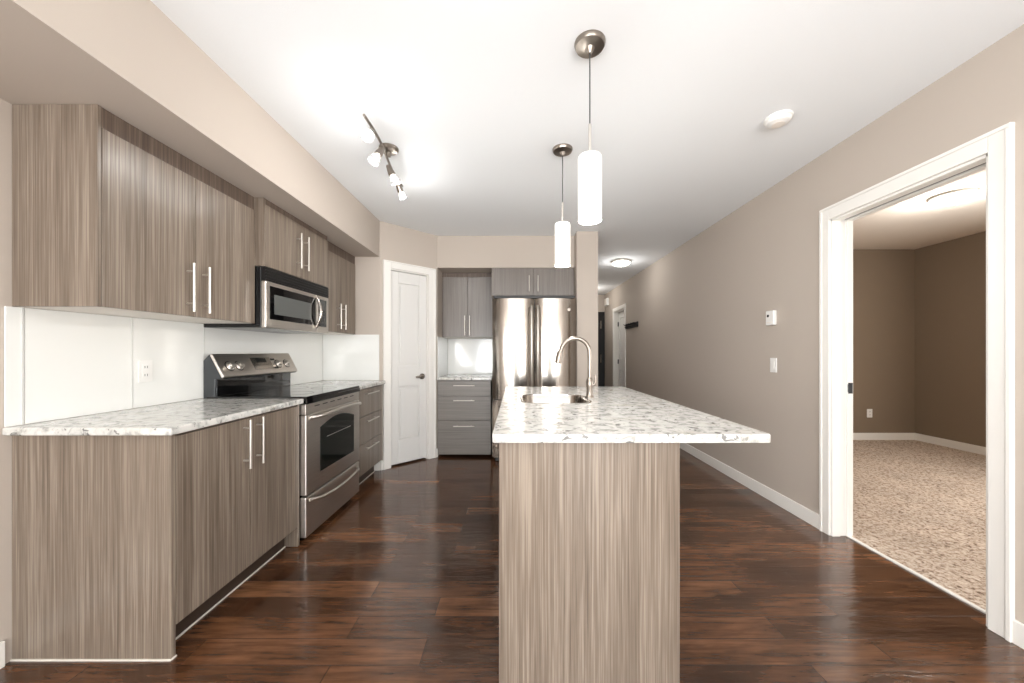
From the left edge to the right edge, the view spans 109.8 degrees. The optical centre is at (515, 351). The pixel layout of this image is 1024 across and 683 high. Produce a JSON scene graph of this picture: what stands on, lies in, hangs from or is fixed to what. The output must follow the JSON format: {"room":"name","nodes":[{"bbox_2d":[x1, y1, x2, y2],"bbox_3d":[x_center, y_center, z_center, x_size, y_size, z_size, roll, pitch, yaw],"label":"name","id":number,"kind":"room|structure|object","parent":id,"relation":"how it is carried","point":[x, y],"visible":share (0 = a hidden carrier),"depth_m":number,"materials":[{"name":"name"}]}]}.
{"room":"kitchen","nodes":[
{"label":"kitchen","id":0,"kind":"room"},
{"bbox_2d":[0,99,309,663],"bbox_3d":[-2.038,-0.065,-0.050,0.150,2.530,7.400,0,0,0],"label":"wall","id":1,"kind":"structure","parent":0,"point":[5,107],"depth_m":1.38,"materials":[{"name":"beige paint"}]},
{"bbox_2d":[0,641,4,668],"bbox_3d":[-1.956,1.151,-1.113,0.014,0.098,4.975,0,0,0],"label":"baseboard","id":2,"kind":"structure","parent":1,"relation":"attached to","point":[2,643],"depth_m":1.37,"materials":[{"name":"white wood"}]},
{"bbox_2d":[4,306,23,426],"bbox_3d":[-1.958,0.056,1.404,0.009,0.464,0.050,0,0,0],"label":"backsplash panel","id":3,"kind":"object","parent":1,"relation":"attached to","point":[13,316],"visible":1,"depth_m":1.40,"materials":[{"name":"white"}]},
{"bbox_2d":[24,308,132,423],"bbox_3d":[-1.958,0.056,1.634,0.009,0.464,0.402,0,0,0],"label":"backsplash panel","id":4,"kind":"object","parent":1,"relation":"attached to","point":[76,364],"visible":1,"depth_m":1.59,"materials":[{"name":"white"}]},
{"bbox_2d":[12,104,254,323],"bbox_3d":[-1.774,-0.571,1.821,0.375,0.787,0.843,0,0,0],"label":"upper cabinet","id":5,"kind":"object","parent":1,"relation":"attached to","point":[108,218],"visible":1,"depth_m":1.48,"materials":[{"name":"laminate"}]},
{"bbox_2d":[133,318,203,407],"bbox_3d":[-1.958,0.056,2.048,0.009,0.464,0.418,0,0,0],"label":"backsplash panel","id":6,"kind":"object","parent":1,"relation":"attached to","point":[176,349],"visible":1,"depth_m":2.02,"materials":[{"name":"white"}]},
{"bbox_2d":[138,360,152,382],"bbox_3d":[-1.950,0.100,1.895,0.008,0.116,0.072,0,0,0],"label":"outlet","id":7,"kind":"object","parent":6,"relation":"attached to","point":[145,367],"visible":1,"depth_m":1.89,"materials":[{"name":"white plastic"}]},
{"bbox_2d":[143,364,148,369],"bbox_3d":[-1.948,0.079,1.895,0.002,0.028,0.034,0,0,0],"label":"socket","id":8,"kind":"object","parent":7,"relation":"attached to","point":[145,366],"depth_m":1.89,"materials":[{"name":"white plastic"}]},
{"bbox_2d":[143,372,148,377],"bbox_3d":[-1.948,0.121,1.895,0.002,0.028,0.034,0,0,0],"label":"socket","id":9,"kind":"object","parent":7,"relation":"attached to","point":[145,374],"depth_m":1.89,"materials":[{"name":"white plastic"}]},
{"bbox_2d":[204,328,322,384],"bbox_3d":[-1.958,0.056,2.950,0.009,0.464,1.378,0,0,0],"label":"backsplash panel","id":10,"kind":"object","parent":1,"relation":"attached to","point":[305,350],"visible":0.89,"depth_m":2.96,"materials":[{"name":"white"}]},
{"bbox_2d":[254,197,327,286],"bbox_3d":[-1.746,-0.751,2.625,0.431,0.426,0.760,0,0,0],"label":"upper cabinet","id":11,"kind":"object","parent":1,"relation":"attached to","point":[284,243],"visible":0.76,"depth_m":2.48,"materials":[{"name":"laminate"}]},
{"bbox_2d":[204,266,328,333],"bbox_3d":[-1.729,-0.344,2.625,0.444,0.382,0.756,0,0,0],"label":"microwave","id":12,"kind":"object","parent":11,"relation":"attached to","point":[285,303],"visible":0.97,"depth_m":2.46,"materials":[{"name":"silver metal"}]},
{"bbox_2d":[322,241,354,334],"bbox_3d":[-1.774,-0.571,3.326,0.375,0.787,0.638,0,0,0],"label":"upper cabinet","id":13,"kind":"object","parent":1,"relation":"attached to","point":[341,264],"visible":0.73,"depth_m":3.35,"materials":[{"name":"laminate"}]},
{"bbox_2d":[0,0,574,272],"bbox_3d":[-0.646,-1.147,0.560,2.633,0.365,8.320,0,0,0],"label":"soffit","id":14,"kind":"structure","parent":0,"point":[127,58],"depth_m":1.53,"materials":[{"name":"beige paint"}]},
{"bbox_2d":[323,257,379,380],"bbox_3d":[-1.746,-0.065,3.700,0.733,2.530,0.100,0,0,0],"label":"wall","id":15,"kind":"structure","parent":0,"point":[367,269],"depth_m":3.65,"materials":[{"name":"beige paint"}]},
{"bbox_2d":[323,335,378,379],"bbox_3d":[-1.669,0.056,3.645,0.568,0.464,0.008,0,0,0],"label":"backsplash panel","id":16,"kind":"object","parent":15,"relation":"attached to","point":[345,357],"visible":1,"depth_m":3.64,"materials":[{"name":"white"}]},
{"bbox_2d":[374,461,379,470],"bbox_3d":[-1.420,1.151,3.643,0.080,0.098,0.014,0,0,0],"label":"baseboard","id":17,"kind":"structure","parent":15,"relation":"attached to","point":[377,466],"depth_m":3.64,"materials":[{"name":"white wood"}]},
{"bbox_2d":[380,221,436,459],"bbox_3d":[-1.182,-0.065,3.928,0.672,2.530,0.120,0,0,-44],"label":"wall","id":18,"kind":"structure","parent":0,"point":[400,244],"depth_m":3.83,"materials":[{"name":"beige paint"}]},
{"bbox_2d":[391,271,425,464],"bbox_3d":[-1.153,0.167,3.883,0.429,2.031,0.095,0,0,-44],"label":"door","id":19,"kind":"structure","parent":18,"relation":"in","point":[408,291],"depth_m":3.89,"materials":[{"name":"white wood"}]},
{"bbox_2d":[380,448,437,470],"bbox_3d":[-1.135,1.151,3.880,0.672,0.098,0.014,0,0,-44],"label":"baseboard","id":20,"kind":"structure","parent":18,"relation":"attached to","point":[381,461],"depth_m":3.65,"materials":[{"name":"white wood"}]},
{"bbox_2d":[383,260,435,469],"bbox_3d":[-1.173,0.130,3.918,0.610,2.140,0.146,0,0,-44],"label":"trim","id":21,"kind":"structure","parent":18,"relation":"attached to","point":[388,266],"depth_m":3.96,"materials":[{"name":"white wood"}]},
{"bbox_2d":[437,268,491,447],"bbox_3d":[-0.165,-0.065,4.485,1.670,2.530,0.730,0,0,0],"label":"wall","id":22,"kind":"structure","parent":0,"point":[439,273],"depth_m":4.24,"materials":[{"name":"beige paint"}]},
{"bbox_2d":[438,337,447,376],"bbox_3d":[-0.895,0.056,4.415,0.007,0.464,0.587,0,0,0],"label":"backsplash panel","id":23,"kind":"object","parent":22,"relation":"attached to","point":[442,342],"visible":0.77,"depth_m":4.37,"materials":[{"name":"white"}]},
{"bbox_2d":[442,273,492,337],"bbox_3d":[-0.591,-0.571,4.530,0.612,0.787,0.375,0,0,0],"label":"upper cabinet","id":24,"kind":"object","parent":22,"relation":"attached to","point":[467,298],"visible":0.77,"depth_m":4.38,"materials":[{"name":"grey laminate"}]},
{"bbox_2d":[448,339,491,373],"bbox_3d":[-0.585,0.056,4.715,0.610,0.464,0.008,0,0,0],"label":"backsplash panel","id":25,"kind":"object","parent":22,"relation":"attached to","point":[465,356],"visible":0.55,"depth_m":4.71,"materials":[{"name":"white"}]},
{"bbox_2d":[492,268,573,298],"bbox_3d":[0.194,-0.804,4.399,0.947,0.319,0.638,0,0,0],"label":"upper cabinet","id":26,"kind":"object","parent":22,"relation":"attached to","point":[505,281],"visible":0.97,"depth_m":4.12,"materials":[{"name":"grey laminate"}]},
{"bbox_2d":[0,448,1023,682],"bbox_3d":[0.026,1.250,2.390,4.279,0.100,12.280,0,0,0],"label":"floor","id":27,"kind":"structure","parent":0,"point":[400,583],"depth_m":1.67,"materials":[{"name":"brown wood"}]},
{"bbox_2d":[10,405,298,660],"bbox_3d":[-1.631,0.760,1.813,0.659,0.878,0.837,0,0,0],"label":"base cabinet","id":28,"kind":"object","parent":27,"relation":"on","point":[121,545],"visible":0.84,"depth_m":1.40,"materials":[{"name":"laminate"}]},
{"bbox_2d":[2,399,303,435],"bbox_3d":[-1.639,0.304,1.804,0.646,0.031,0.864,0,0,0],"label":"countertop","id":29,"kind":"structure","parent":28,"relation":"on","point":[168,419],"depth_m":1.54,"materials":[{"name":"stone"}]},
{"bbox_2d":[203,353,361,537],"bbox_3d":[-1.598,0.604,2.623,0.706,1.184,0.764,0,0,0],"label":"stove","id":30,"kind":"object","parent":27,"relation":"on","point":[329,469],"visible":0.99,"depth_m":2.47,"materials":[{"name":"silver metal"}]},
{"bbox_2d":[206,385,359,404],"bbox_3d":[-1.617,0.303,2.623,0.632,0.049,0.760,0,0,0],"label":"cooktop","id":31,"kind":"object","parent":30,"relation":"in","point":[311,394],"depth_m":2.48,"materials":[{"name":"black glass"}]},
{"bbox_2d":[358,385,381,484],"bbox_3d":[-1.631,0.760,3.308,0.659,0.878,0.593,0,0,0],"label":"base cabinet","id":32,"kind":"object","parent":27,"relation":"on","point":[370,410],"visible":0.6,"depth_m":3.32,"materials":[{"name":"laminate"}]},
{"bbox_2d":[296,381,385,389],"bbox_3d":[-1.639,0.304,3.324,0.646,0.031,0.632,0,0,0],"label":"countertop","id":33,"kind":"structure","parent":32,"relation":"on","point":[362,384],"depth_m":3.30,"materials":[{"name":"stone"}]},
{"bbox_2d":[438,380,492,454],"bbox_3d":[-0.589,0.746,4.389,0.608,0.849,0.658,0,0,0],"label":"base cabinet","id":34,"kind":"object","parent":27,"relation":"on","point":[464,406],"visible":0.94,"depth_m":4.10,"materials":[{"name":"grey laminate"}]},
{"bbox_2d":[437,374,491,379],"bbox_3d":[-0.585,0.304,4.397,0.625,0.031,0.644,0,0,0],"label":"countertop","id":35,"kind":"structure","parent":34,"relation":"on","point":[448,376],"depth_m":4.08,"materials":[{"name":"stone"}]},
{"bbox_2d":[492,296,575,460],"bbox_3d":[0.198,0.295,4.244,0.910,1.801,0.913,0,0,0],"label":"refrigerator","id":36,"kind":"object","parent":27,"relation":"on","point":[528,332],"visible":0.59,"depth_m":3.86,"materials":[{"name":"silver metal"}]},
{"bbox_2d":[499,443,679,682],"bbox_3d":[0.264,0.759,2.131,0.649,0.876,1.678,0,0,0],"label":"kitchen island","id":37,"kind":"object","parent":27,"relation":"on","point":[589,533],"visible":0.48,"depth_m":1.29,"materials":[{"name":"laminate"}]},
{"bbox_2d":[492,387,769,442],"bbox_3d":[0.407,0.304,2.139,0.982,0.031,1.753,0,0,0],"label":"island countertop","id":38,"kind":"structure","parent":37,"relation":"on","point":[614,414],"depth_m":1.50,"materials":[{"name":"stone"}]},
{"bbox_2d":[520,394,591,403],"bbox_3d":[0.235,0.389,2.235,0.416,0.205,0.446,0,0,0],"label":"sink","id":39,"kind":"object","parent":38,"relation":"in","point":[527,398],"visible":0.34,"depth_m":2.44,"materials":[{"name":"metal"}]},
{"bbox_2d":[555,336,596,397],"bbox_3d":[0.382,0.094,2.300,0.270,0.388,0.054,0,0,0],"label":"faucet","id":40,"kind":"object","parent":38,"relation":"on","point":[589,381],"visible":0.99,"depth_m":2.29,"materials":[{"name":"silver metal"}]},
{"bbox_2d":[574,231,597,386],"bbox_3d":[0.787,-0.065,6.175,0.235,2.530,4.410,0,0,0],"label":"wall column","id":41,"kind":"structure","parent":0,"point":[586,242],"depth_m":3.97,"materials":[{"name":"beige paint"}]},
{"bbox_2d":[150,0,1023,294],"bbox_3d":[0.003,-1.380,2.390,4.231,0.100,12.280,0,0,0],"label":"ceiling","id":42,"kind":"structure","parent":0,"point":[475,98],"depth_m":1.83,"materials":[{"name":"white paint"}]},
{"bbox_2d":[361,114,407,200],"bbox_3d":[-0.830,-1.228,2.339,0.125,0.204,0.842,0,0,0],"label":"track light","id":43,"kind":"object","parent":42,"relation":"attached to","point":[367,134],"visible":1,"depth_m":2.29,"materials":[{"name":"silver metal"}]},
{"bbox_2d":[552,143,572,267],"bbox_3d":[0.305,-0.948,2.360,0.132,0.765,0.132,0,0,0],"label":"pendant lamp","id":44,"kind":"object","parent":42,"relation":"hanging from","point":[562,228],"visible":1,"depth_m":2.32,"materials":[{"name":"white glass"}]},
{"bbox_2d":[574,29,605,224],"bbox_3d":[0.318,-0.948,1.550,0.132,0.765,0.132,0,0,0],"label":"pendant lamp","id":45,"kind":"object","parent":42,"relation":"hanging from","point":[589,44],"visible":1,"depth_m":1.51,"materials":[{"name":"white glass"}]},
{"bbox_2d":[611,258,630,266],"bbox_3d":[1.535,-1.285,5.260,0.290,0.090,0.290,0,0,0],"label":"ceiling light","id":46,"kind":"object","parent":42,"relation":"attached to","point":[621,262],"visible":1,"depth_m":5.17,"materials":[{"name":"white glass"}]},
{"bbox_2d":[763,110,793,128],"bbox_3d":[1.490,-1.310,2.046,0.140,0.040,0.140,0,0,0],"label":"smoke detector","id":47,"kind":"object","parent":42,"relation":"attached to","point":[778,119],"visible":1,"depth_m":2.02,"materials":[{"name":"white plastic"}]},
{"bbox_2d":[604,24,1023,623],"bbox_3d":[2.119,-0.065,2.390,0.118,2.530,11.980,0,0,0],"label":"wall","id":48,"kind":"structure","parent":0,"point":[702,341],"depth_m":2.80,"materials":[{"name":"beige paint"}]},
{"bbox_2d":[604,298,608,305],"bbox_3d":[2.033,-1.120,8.090,0.054,0.160,0.220,0,0,0],"label":"door chime","id":49,"kind":"object","parent":48,"relation":"attached to","point":[606,301],"visible":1,"depth_m":8.00,"materials":[{"name":"white plastic"}]},
{"bbox_2d":[613,303,625,386],"bbox_3d":[2.111,0.145,7.185,0.134,2.110,0.870,0,0,0],"label":"trim","id":50,"kind":"structure","parent":48,"relation":"attached to","point":[621,308],"depth_m":7.54,"materials":[{"name":"white wood"}]},
{"bbox_2d":[618,311,623,386],"bbox_3d":[2.156,0.178,7.188,0.060,2.004,0.708,0,0,0],"label":"door","id":51,"kind":"structure","parent":48,"relation":"in","point":[621,314],"depth_m":7.35,"materials":[{"name":"white wood"}]},
{"bbox_2d":[623,321,637,328],"bbox_3d":[2.020,-0.470,6.385,0.079,0.090,0.650,0,0,0],"label":"coat rack","id":52,"kind":"object","parent":48,"relation":"attached to","point":[634,324],"visible":1,"depth_m":6.35,"materials":[{"name":"black plastic"}]},
{"bbox_2d":[766,310,776,325],"bbox_3d":[2.043,-0.273,2.885,0.032,0.115,0.086,0,0,0],"label":"thermostat","id":53,"kind":"object","parent":48,"relation":"attached to","point":[771,316],"visible":1,"depth_m":2.86,"materials":[{"name":"white plastic"}]},
{"bbox_2d":[770,358,776,372],"bbox_3d":[2.055,0.105,2.875,0.010,0.116,0.072,0,0,0],"label":"light switch","id":54,"kind":"object","parent":48,"relation":"attached to","point":[773,361],"visible":1,"depth_m":2.87,"materials":[{"name":"white plastic"}]},
{"bbox_2d":[848,383,852,393],"bbox_3d":[2.170,0.235,2.336,0.032,0.070,0.006,0,0,0],"label":"strike plate","id":55,"kind":"object","parent":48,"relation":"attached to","point":[850,385],"visible":1,"depth_m":2.34,"materials":[{"name":"grey metal"}]},
{"bbox_2d":[680,443,1023,648],"bbox_3d":[2.053,1.151,2.390,0.014,0.098,11.980,0,0,0],"label":"baseboard","id":56,"kind":"structure","parent":48,"relation":"attached to","point":[809,516],"depth_m":2.88,"materials":[{"name":"white wood"}]},
{"bbox_2d":[831,154,987,626],"bbox_3d":[2.123,0.168,1.958,0.135,2.065,0.791,0,0,0],"label":"trim","id":57,"kind":"structure","parent":48,"relation":"attached to","point":[841,229],"depth_m":2.34,"materials":[{"name":"white wood"}]},
{"bbox_2d":[845,163,984,219],"bbox_3d":[2.130,-0.864,1.958,0.036,0.002,0.791,0,0,0],"label":"trim","id":58,"kind":"structure","parent":48,"relation":"attached to","point":[983,163],"depth_m":1.92,"materials":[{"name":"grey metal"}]},
{"bbox_2d":[845,535,985,613],"bbox_3d":[2.159,1.196,1.958,0.022,0.008,0.791,0,0,0],"label":"trim","id":59,"kind":"structure","parent":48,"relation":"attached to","point":[848,536],"depth_m":1.91,"materials":[{"name":"white"}]},
{"bbox_2d":[819,122,1014,642],"bbox_3d":[2.049,0.125,1.952,0.022,2.150,0.937,0,0,0],"label":"trim","id":60,"kind":"structure","parent":48,"relation":"attached to","point":[999,143],"depth_m":1.53,"materials":[{"name":"white wood"}]},
{"bbox_2d":[853,249,914,432],"bbox_3d":[3.889,-0.100,4.980,3.422,2.600,0.140,0,0,0],"label":"wall","id":61,"kind":"structure","parent":0,"point":[883,279],"depth_m":4.91,"materials":[{"name":"brown paint"}]},
{"bbox_2d":[867,409,871,417],"bbox_3d":[4.820,0.835,4.906,0.072,0.116,0.008,0,0,0],"label":"outlet","id":62,"kind":"object","parent":61,"relation":"attached to","point":[869,411],"visible":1,"depth_m":4.90,"materials":[{"name":"white plastic"}]},
{"bbox_2d":[852,440,985,609],"bbox_3d":[3.883,1.248,2.050,3.434,0.104,6.100,0,0,0],"label":"floor","id":63,"kind":"structure","parent":0,"point":[921,505],"depth_m":2.73,"materials":[{"name":"beige carpet"}]},
{"bbox_2d":[853,169,985,248],"bbox_3d":[3.889,-1.450,2.050,3.422,0.100,6.100,0,0,0],"label":"ceiling","id":64,"kind":"structure","parent":0,"point":[913,223],"depth_m":3.86,"materials":[{"name":"beige paint"}]},
{"bbox_2d":[928,188,978,205],"bbox_3d":[3.890,-1.355,3.210,0.290,0.090,0.290,0,0,0],"label":"ceiling light","id":65,"kind":"object","parent":64,"relation":"attached to","point":[956,196],"visible":1,"depth_m":3.15,"materials":[{"name":"white glass"}]},
{"bbox_2d":[915,231,985,446],"bbox_3d":[5.520,-0.100,1.955,0.160,2.600,5.910,0,0,0],"label":"wall","id":66,"kind":"structure","parent":0,"point":[950,276],"depth_m":4.50,"materials":[{"name":"brown paint"}]},
{"bbox_2d":[853,433,985,454],"bbox_3d":[3.815,1.151,1.955,3.250,0.098,5.910,0,0,0],"label":"baseboard","id":67,"kind":"structure","parent":66,"relation":"attached to","point":[976,449],"depth_m":4.81,"materials":[{"name":"white wood"}]},
{"bbox_3d":[1.424,-0.065,8.455,1.508,2.530,0.150,0,0,0],"label":"wall","id":68,"kind":"structure","parent":0,"visible":0},
{"bbox_2d":[598,312,604,386],"bbox_3d":[1.627,0.130,8.332,0.855,2.120,0.097,0,0,0],"label":"door","id":69,"kind":"structure","parent":68,"relation":"in","point":[601,315],"depth_m":8.34,"materials":[{"name":"black wood"}]},
{"bbox_2d":[598,299,604,311],"bbox_3d":[1.595,-1.075,8.355,0.930,0.290,0.050,0,0,0],"label":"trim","id":70,"kind":"structure","parent":68,"relation":"attached to","point":[601,308],"depth_m":8.33,"materials":[{"name":"beige paint"}]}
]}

